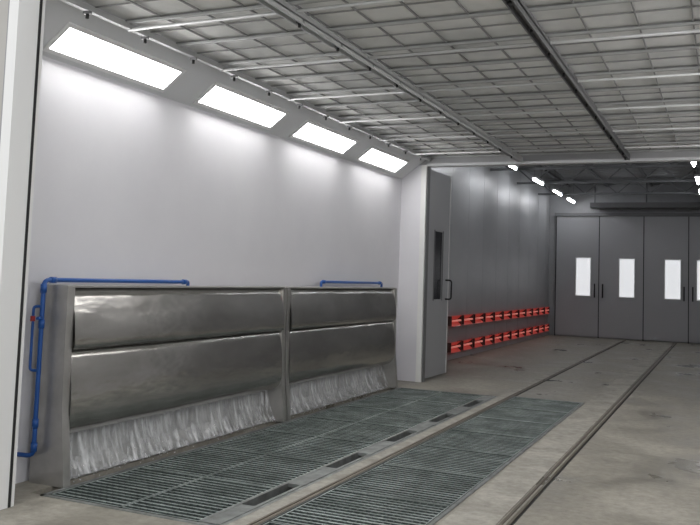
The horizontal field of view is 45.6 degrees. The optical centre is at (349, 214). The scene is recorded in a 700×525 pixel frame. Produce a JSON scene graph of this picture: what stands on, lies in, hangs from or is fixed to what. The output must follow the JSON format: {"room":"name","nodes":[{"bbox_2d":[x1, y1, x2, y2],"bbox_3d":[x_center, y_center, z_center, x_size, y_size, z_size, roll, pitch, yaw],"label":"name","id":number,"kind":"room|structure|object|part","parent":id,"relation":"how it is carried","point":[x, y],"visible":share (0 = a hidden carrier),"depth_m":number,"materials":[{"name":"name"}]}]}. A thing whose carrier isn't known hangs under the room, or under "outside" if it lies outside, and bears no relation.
{"room":"paint spray booth","nodes":[
{"label":"paint spray booth","id":0,"kind":"room"},
{"bbox_2d":[0,0,8,123],"bbox_3d":[0.709,-0.280,4.008,16.000,4.200,0.180,0,-5,24],"label":"wall","id":1,"kind":"structure","parent":0,"point":[3,3],"depth_m":5.30,"materials":[{"name":"white paint"}]},
{"bbox_2d":[15,0,425,483],"bbox_3d":[-0.703,0.457,8.913,0.500,3.360,7.700,0,-5,24],"label":"wall","id":2,"kind":"structure","parent":0,"point":[132,180],"depth_m":7.46,"materials":[{"name":"white paint"}]},
{"bbox_2d":[0,0,45,509],"bbox_3d":[-2.128,0.055,5.255,0.105,3.520,0.220,0,-5,24],"label":"trim","id":3,"kind":"structure","parent":2,"relation":"attached to","point":[26,18],"depth_m":5.22,"materials":[{"name":"white metal"}]},
{"bbox_2d":[17,277,189,457],"bbox_3d":[-1.857,1.117,6.532,0.159,1.242,1.796,0,-5,24],"label":"pipe","id":4,"kind":"object","parent":2,"relation":"attached to","point":[43,287],"visible":1,"depth_m":5.77,"materials":[{"name":"blue metal"}]},
{"bbox_2d":[43,22,186,92],"bbox_3d":[-1.782,-1.198,6.478,0.244,0.188,1.390,0,-5,24],"label":"recessed light fixture","id":5,"kind":"object","parent":2,"relation":"in","point":[73,42],"visible":0.97,"depth_m":6.38,"materials":[{"name":"white"}]},
{"bbox_2d":[193,82,289,129],"bbox_3d":[-1.030,-1.048,8.150,0.244,0.188,1.390,0,-5,24],"label":"recessed light fixture","id":6,"kind":"object","parent":2,"relation":"in","point":[218,97],"visible":1,"depth_m":8.07,"materials":[{"name":"white plastic"}]},
{"bbox_2d":[289,120,358,155],"bbox_3d":[-0.281,-0.898,9.813,0.244,0.188,1.390,0,-5,24],"label":"recessed light fixture","id":7,"kind":"object","parent":2,"relation":"in","point":[310,132],"visible":1,"depth_m":9.75,"materials":[{"name":"white plastic"}]},
{"bbox_2d":[356,146,409,173],"bbox_3d":[0.468,-0.748,11.476,0.244,0.188,1.390,0,-5,24],"label":"recessed light fixture","id":8,"kind":"object","parent":2,"relation":"in","point":[376,157],"visible":1,"depth_m":11.42,"materials":[{"name":"white plastic"}]},
{"bbox_2d":[0,335,699,524],"bbox_3d":[3.319,2.700,9.816,16.000,0.703,31.000,0,-5,24],"label":"floor","id":9,"kind":"structure","parent":0,"point":[642,466],"depth_m":7.03,"materials":[{"name":"concrete"}]},
{"bbox_2d":[29,284,286,487],"bbox_3d":[-1.426,1.303,7.226,0.330,1.372,3.180,0,-5,24],"label":"water curtain panel","id":10,"kind":"object","parent":9,"relation":"on","point":[129,373],"visible":1,"depth_m":6.67,"materials":[{"name":"silver metal"}]},
{"bbox_3d":[-1.482,1.613,7.223,0.230,0.750,3.040,0,-5,24],"label":"plate","id":11,"kind":"part","parent":10,"relation":"part of","materials":[{"name":"silver metal"}]},
{"bbox_2d":[40,387,583,524],"bbox_3d":[0.336,2.111,7.719,2.460,0.057,7.490,0,-5,24],"label":"frame","id":12,"kind":"object","parent":9,"relation":"on","point":[48,494],"visible":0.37,"depth_m":6.34,"materials":[{"name":"metal"}]},
{"bbox_2d":[199,395,494,524],"bbox_3d":[0.496,2.134,7.950,0.147,0.058,6.535,0,-5,24],"label":"channel","id":13,"kind":"object","parent":12,"relation":"in","point":[243,507],"visible":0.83,"depth_m":6.39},
{"bbox_2d":[275,286,397,420],"bbox_3d":[-0.117,1.565,10.134,0.330,1.372,3.180,0,-5,24],"label":"water curtain panel","id":14,"kind":"object","parent":9,"relation":"on","point":[340,342],"visible":0.96,"depth_m":9.89,"materials":[{"name":"silver metal"}]},
{"bbox_3d":[-0.173,1.875,10.131,0.230,0.750,3.040,0,-5,24],"label":"plate","id":15,"kind":"part","parent":14,"relation":"part of","materials":[{"name":"silver metal"}]},
{"bbox_2d":[320,280,382,286],"bbox_3d":[0.049,0.884,10.682,0.042,0.081,1.932,0,-5,24],"label":"pipe","id":16,"kind":"object","parent":14,"relation":"on","point":[380,283],"visible":0.92,"depth_m":10.59,"materials":[{"name":"blue metal"}]},
{"bbox_2d":[227,340,621,524],"bbox_3d":[3.197,2.621,13.564,0.100,0.006,21.700,0,-5,24],"label":"strip","id":17,"kind":"object","parent":9,"relation":"on","point":[253,516],"visible":1,"depth_m":6.86,"materials":[{"name":"grey concrete"}]},
{"bbox_2d":[247,340,625,524],"bbox_3d":[3.217,2.607,13.392,0.079,0.010,21.800,0,-5,24],"label":"rail","id":18,"kind":"object","parent":9,"relation":"on","point":[595,354],"visible":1,"depth_m":6.99,"materials":[{"name":"grey metal"}]},
{"bbox_2d":[438,342,672,524],"bbox_3d":[4.296,2.623,13.070,0.310,0.006,21.700,0,-5,24],"label":"strip","id":19,"kind":"object","parent":9,"relation":"on","point":[488,506],"visible":0.89,"depth_m":7.05,"materials":[{"name":"grey concrete"}]},
{"bbox_2d":[498,343,676,524],"bbox_3d":[4.426,2.609,12.848,0.079,0.010,21.800,0,-5,24],"label":"rail","id":20,"kind":"object","parent":9,"relation":"on","point":[549,481],"visible":1,"depth_m":7.08,"materials":[{"name":"grey metal"}]},
{"bbox_2d":[59,0,699,162],"bbox_3d":[1.587,-1.200,8.026,4.380,0.030,7.690,0,-5,24],"label":"ceiling","id":21,"kind":"structure","parent":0,"point":[162,7],"depth_m":6.83,"materials":[{"name":"grey metal"}]},
{"bbox_2d":[431,166,549,354],"bbox_3d":[3.158,0.776,18.755,0.100,4.450,13.200,0,-5,24],"label":"wall","id":22,"kind":"structure","parent":0,"point":[501,265],"depth_m":18.99,"materials":[{"name":"grey metal"}]},
{"bbox_2d":[447,331,547,359],"bbox_3d":[3.136,2.943,18.569,0.020,0.100,13.200,0,-5,24],"label":"baseboard","id":23,"kind":"structure","parent":22,"relation":"attached to","point":[492,346],"depth_m":18.59,"materials":[{"name":"grey"}]},
{"bbox_2d":[448,174,546,354],"bbox_3d":[3.349,0.755,19.056,0.002,4.350,11.506,0,-5,24],"label":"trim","id":24,"kind":"structure","parent":22,"relation":"attached to","point":[520,174],"depth_m":19.14,"materials":[{"name":"grey metal"}]},
{"bbox_2d":[447,324,548,352],"bbox_3d":[3.796,2.863,19.875,0.130,0.200,9.700,0,-5,24],"label":"heater","id":25,"kind":"object","parent":22,"relation":"attached to","point":[453,347],"visible":1,"depth_m":18.27,"materials":[{"name":"red"}]},
{"bbox_2d":[447,341,460,352],"bbox_3d":[1.977,2.496,15.786,0.090,0.200,0.660,0,-5,24],"label":"lamp","id":26,"kind":"object","parent":25,"relation":"attached to","point":[453,347],"depth_m":15.75,"materials":[{"name":"red"}]},
{"bbox_2d":[459,339,472,349],"bbox_3d":[2.306,2.562,16.518,0.090,0.200,0.660,0,-5,24],"label":"lamp","id":27,"kind":"object","parent":25,"relation":"attached to","point":[467,344],"depth_m":16.54,"materials":[{"name":"red"}]},
{"bbox_2d":[471,337,482,347],"bbox_3d":[2.636,2.627,17.250,0.090,0.200,0.660,0,-5,24],"label":"lamp","id":28,"kind":"object","parent":25,"relation":"attached to","point":[477,342],"depth_m":17.27,"materials":[{"name":"red"}]},
{"bbox_2d":[481,335,492,344],"bbox_3d":[2.965,2.693,17.981,0.090,0.200,0.660,0,-5,24],"label":"lamp","id":29,"kind":"object","parent":25,"relation":"attached to","point":[487,340],"depth_m":17.99,"materials":[{"name":"red"}]},
{"bbox_2d":[491,333,501,342],"bbox_3d":[3.294,2.759,18.713,0.090,0.200,0.660,0,-5,24],"label":"lamp","id":30,"kind":"object","parent":25,"relation":"attached to","point":[497,338],"depth_m":18.76,"materials":[{"name":"red"}]},
{"bbox_2d":[502,331,509,340],"bbox_3d":[3.624,2.825,19.444,0.090,0.200,0.660,0,-5,24],"label":"lamp","id":31,"kind":"object","parent":25,"relation":"attached to","point":[506,335],"depth_m":19.49,"materials":[{"name":"red metal"}]},
{"bbox_2d":[508,330,517,338],"bbox_3d":[3.953,2.891,20.176,0.090,0.200,0.660,0,-5,24],"label":"lamp","id":32,"kind":"object","parent":25,"relation":"attached to","point":[513,334],"depth_m":20.22,"materials":[{"name":"red"}]},
{"bbox_2d":[518,329,524,337],"bbox_3d":[4.282,2.957,20.908,0.090,0.200,0.660,0,-5,24],"label":"lamp","id":33,"kind":"object","parent":25,"relation":"attached to","point":[521,332],"depth_m":20.95,"materials":[{"name":"red metal"}]},
{"bbox_2d":[523,327,531,335],"bbox_3d":[4.612,3.022,21.639,0.090,0.200,0.660,0,-5,24],"label":"lamp","id":34,"kind":"object","parent":25,"relation":"attached to","point":[528,331],"depth_m":21.73,"materials":[{"name":"red metal"}]},
{"bbox_2d":[532,326,537,333],"bbox_3d":[4.941,3.088,22.371,0.090,0.200,0.660,0,-5,24],"label":"lamp","id":35,"kind":"object","parent":25,"relation":"attached to","point":[534,329],"depth_m":22.45,"materials":[{"name":"red metal"}]},
{"bbox_2d":[538,325,543,332],"bbox_3d":[5.270,3.154,23.102,0.090,0.200,0.660,0,-5,24],"label":"lamp","id":36,"kind":"object","parent":25,"relation":"attached to","point":[540,328],"depth_m":23.17,"materials":[{"name":"red metal"}]},
{"bbox_2d":[544,324,548,331],"bbox_3d":[5.599,3.220,23.834,0.090,0.200,0.660,0,-5,24],"label":"lamp","id":37,"kind":"object","parent":25,"relation":"attached to","point":[546,327],"depth_m":23.93,"materials":[{"name":"red metal"}]},
{"bbox_2d":[448,307,549,326],"bbox_3d":[3.813,2.375,19.912,0.130,0.200,9.700,0,-5,24],"label":"heater","id":38,"kind":"object","parent":22,"relation":"attached to","point":[459,320],"visible":0.98,"depth_m":18.31,"materials":[{"name":"red"}]},
{"bbox_2d":[448,315,461,326],"bbox_3d":[1.994,2.007,15.823,0.090,0.200,0.660,0,-5,24],"label":"lamp","id":39,"kind":"object","parent":38,"relation":"attached to","point":[453,321],"depth_m":15.81,"materials":[{"name":"red metal"}]},
{"bbox_2d":[462,314,472,324],"bbox_3d":[2.324,2.073,16.554,0.090,0.200,0.660,0,-5,24],"label":"lamp","id":40,"kind":"object","parent":38,"relation":"attached to","point":[466,319],"depth_m":16.57,"materials":[{"name":"red metal"}]},
{"bbox_2d":[473,313,483,323],"bbox_3d":[2.653,2.139,17.286,0.090,0.200,0.660,0,-5,24],"label":"lamp","id":41,"kind":"object","parent":38,"relation":"attached to","point":[477,318],"depth_m":17.31,"materials":[{"name":"red metal"}]},
{"bbox_2d":[484,312,492,321],"bbox_3d":[2.982,2.205,18.017,0.090,0.200,0.660,0,-5,24],"label":"lamp","id":42,"kind":"object","parent":38,"relation":"attached to","point":[488,317],"depth_m":18.02,"materials":[{"name":"red"}]},
{"bbox_2d":[493,311,501,320],"bbox_3d":[3.311,2.271,18.749,0.090,0.200,0.660,0,-5,24],"label":"lamp","id":43,"kind":"object","parent":38,"relation":"attached to","point":[497,316],"depth_m":18.74,"materials":[{"name":"red"}]},
{"bbox_2d":[502,310,510,319],"bbox_3d":[3.641,2.337,19.481,0.090,0.200,0.660,0,-5,24],"label":"lamp","id":44,"kind":"object","parent":38,"relation":"attached to","point":[505,314],"depth_m":19.50,"materials":[{"name":"red"}]},
{"bbox_2d":[510,310,517,318],"bbox_3d":[3.970,2.402,20.212,0.090,0.200,0.660,0,-5,24],"label":"lamp","id":45,"kind":"object","parent":38,"relation":"attached to","point":[514,313],"depth_m":20.22,"materials":[{"name":"red"}]},
{"bbox_2d":[518,309,524,317],"bbox_3d":[4.299,2.468,20.944,0.090,0.200,0.660,0,-5,24],"label":"lamp","id":46,"kind":"object","parent":38,"relation":"attached to","point":[521,313],"depth_m":20.98,"materials":[{"name":"red"}]},
{"bbox_2d":[525,308,531,316],"bbox_3d":[4.629,2.534,21.675,0.090,0.200,0.660,0,-5,24],"label":"lamp","id":47,"kind":"object","parent":38,"relation":"attached to","point":[528,312],"depth_m":21.75,"materials":[{"name":"red"}]},
{"bbox_2d":[530,308,537,315],"bbox_3d":[4.958,2.600,22.407,0.090,0.200,0.660,0,-5,24],"label":"lamp","id":48,"kind":"object","parent":38,"relation":"attached to","point":[535,310],"depth_m":22.46,"materials":[{"name":"red"}]},
{"bbox_2d":[538,307,543,314],"bbox_3d":[5.287,2.666,23.139,0.090,0.200,0.660,0,-5,24],"label":"lamp","id":49,"kind":"object","parent":38,"relation":"attached to","point":[540,310],"depth_m":23.14,"materials":[{"name":"red"}]},
{"bbox_2d":[544,307,549,313],"bbox_3d":[5.617,2.732,23.870,0.090,0.200,0.660,0,-5,24],"label":"lamp","id":50,"kind":"object","parent":38,"relation":"attached to","point":[546,309],"depth_m":23.93,"materials":[{"name":"red"}]},
{"bbox_2d":[396,150,699,381],"bbox_3d":[3.921,0.212,11.145,16.000,4.500,0.100,0,-5,24],"label":"door frame","id":51,"kind":"structure","parent":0,"point":[411,183],"depth_m":12.36,"materials":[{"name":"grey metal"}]},
{"bbox_2d":[425,169,451,377],"bbox_3d":[1.391,0.909,12.941,0.173,3.140,1.090,0,-5,24],"label":"leaf","id":52,"kind":"object","parent":51,"relation":"attached to","point":[440,184],"depth_m":12.97,"materials":[{"name":"grey"}]},
{"bbox_2d":[433,230,443,300],"bbox_3d":[1.356,0.784,12.963,0.050,1.090,0.440,0,-5,24],"label":"window","id":53,"kind":"structure","parent":52,"relation":"attached to","point":[438,250],"depth_m":12.97,"materials":[{"name":"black glass"}]},
{"bbox_3d":[1.571,1.191,13.270,0.113,0.326,0.026,0,-5,24],"label":"handle","id":54,"kind":"part","parent":52,"relation":"part of","materials":[{"name":"metal"}]},
{"bbox_2d":[490,162,699,170],"bbox_3d":[5.875,-1.186,17.268,6.030,0.420,0.050,0,-5,24],"label":"roof truss","id":55,"kind":"object","parent":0,"point":[550,167],"depth_m":17.54,"materials":[{"name":"grey metal"}]},
{"bbox_2d":[517,163,699,183],"bbox_3d":[6.938,-0.973,19.631,6.030,0.420,0.050,0,-5,24],"label":"roof truss","id":56,"kind":"object","parent":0,"point":[681,180],"depth_m":19.91,"materials":[{"name":"grey metal"}]},
{"bbox_2d":[518,161,699,185],"bbox_3d":[6.053,-1.461,17.664,6.070,0.110,13.220,0,-5,24],"label":"ceiling","id":57,"kind":"structure","parent":0,"point":[679,172],"depth_m":21.68,"materials":[{"name":"grey metal"}]},
{"bbox_2d":[531,171,544,184],"bbox_3d":[4.423,-1.053,19.561,0.100,0.597,1.040,0,-5,24],"label":"lamp","id":58,"kind":"object","parent":57,"relation":"hanging from","point":[535,178],"visible":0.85,"depth_m":19.39,"materials":[{"name":"white plastic"}]},
{"bbox_2d":[552,174,562,195],"bbox_3d":[5.445,-0.849,21.833,0.100,0.597,1.040,0,-5,24],"label":"lamp","id":59,"kind":"object","parent":57,"relation":"hanging from","point":[559,192],"visible":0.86,"depth_m":21.88,"materials":[{"name":"white plastic"}]},
{"bbox_2d":[566,185,575,202],"bbox_3d":[6.304,-0.677,23.741,0.100,0.597,1.040,0,-5,24],"label":"lamp","id":60,"kind":"object","parent":57,"relation":"hanging from","point":[569,198],"visible":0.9,"depth_m":23.71,"materials":[{"name":"white plastic"}]},
{"bbox_2d":[590,183,699,208],"bbox_3d":[8.937,-0.562,23.013,4.400,0.750,0.550,0,-5,24],"label":"duct","id":61,"kind":"object","parent":57,"relation":"hanging from","point":[604,205],"visible":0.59,"depth_m":23.12,"materials":[{"name":"grey"}]},
{"bbox_2d":[694,161,699,183],"bbox_3d":[7.650,-1.032,18.326,0.100,0.597,1.040,0,-5,24],"label":"lamp","id":62,"kind":"object","parent":57,"relation":"hanging from","point":[697,176],"visible":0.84,"depth_m":18.06,"materials":[{"name":"white"}]},
{"bbox_2d":[535,162,698,187],"bbox_3d":[5.941,-1.378,17.696,4.760,0.060,13.160,0,-5,24],"label":"roof","id":63,"kind":"structure","parent":0,"point":[641,170],"depth_m":21.60,"materials":[{"name":"grey metal"}]},
{"bbox_2d":[538,178,698,194],"bbox_3d":[8.002,-0.760,21.994,6.030,0.420,0.050,0,-5,24],"label":"roof truss","id":64,"kind":"object","parent":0,"point":[613,193],"depth_m":22.30,"materials":[{"name":"grey metal"}]},
{"bbox_2d":[548,184,699,343],"bbox_3d":[8.691,1.324,23.532,6.270,4.450,0.100,0,-5,24],"label":"wall","id":65,"kind":"structure","parent":0,"point":[558,204],"depth_m":24.26,"materials":[{"name":"grey metal"}]},
{"bbox_2d":[555,216,598,336],"bbox_3d":[6.632,1.772,24.319,1.206,3.470,0.060,0,-5,24],"label":"leaf","id":66,"kind":"object","parent":65,"relation":"attached to","point":[577,236],"visible":1,"depth_m":24.31,"materials":[{"name":"grey"}]},
{"bbox_2d":[575,257,590,296],"bbox_3d":[6.780,1.795,24.223,0.450,1.130,0.050,0,-5,24],"label":"window","id":67,"kind":"structure","parent":66,"relation":"attached to","point":[582,264],"depth_m":24.24,"materials":[{"name":"white"}]},
{"bbox_2d":[599,216,643,339],"bbox_3d":[7.749,1.774,23.816,1.196,3.470,0.060,0,-5,24],"label":"leaf","id":68,"kind":"object","parent":65,"relation":"attached to","point":[620,236],"visible":1,"depth_m":23.82,"materials":[{"name":"grey"}]},
{"bbox_2d":[618,258,634,297],"bbox_3d":[7.884,1.797,23.726,0.450,1.130,0.050,0,-5,24],"label":"window","id":69,"kind":"structure","parent":68,"relation":"attached to","point":[626,286],"depth_m":23.74,"materials":[{"name":"white"}]},
{"bbox_2d":[554,213,699,342],"bbox_3d":[8.252,1.738,23.569,4.900,3.600,0.115,0,-5,24],"label":"trim","id":70,"kind":"structure","parent":65,"relation":"attached to","point":[688,215],"depth_m":23.68,"materials":[{"name":"grey metal"}]},
{"bbox_2d":[643,217,687,341],"bbox_3d":[8.843,1.776,23.324,1.156,3.470,0.060,0,-5,24],"label":"leaf","id":71,"kind":"object","parent":65,"relation":"attached to","point":[664,237],"visible":1,"depth_m":23.32,"materials":[{"name":"grey"}]},
{"bbox_2d":[664,259,680,299],"bbox_3d":[8.996,1.799,23.225,0.450,1.130,0.050,0,-5,24],"label":"window","id":72,"kind":"structure","parent":71,"relation":"attached to","point":[672,267],"depth_m":23.24,"materials":[{"name":"white"}]},
{"bbox_2d":[689,217,699,342],"bbox_3d":[9.915,1.778,22.841,1.146,3.470,0.060,0,-5,24],"label":"leaf","id":73,"kind":"object","parent":65,"relation":"attached to","point":[694,222],"visible":1,"depth_m":23.01,"materials":[{"name":"grey"}]},
{"bbox_2d":[696,260,699,300],"bbox_3d":[9.753,1.800,22.884,0.450,1.130,0.050,0,-5,24],"label":"window","id":74,"kind":"structure","parent":73,"relation":"attached to","point":[697,261],"depth_m":22.96,"materials":[{"name":"white glass"}]}
]}

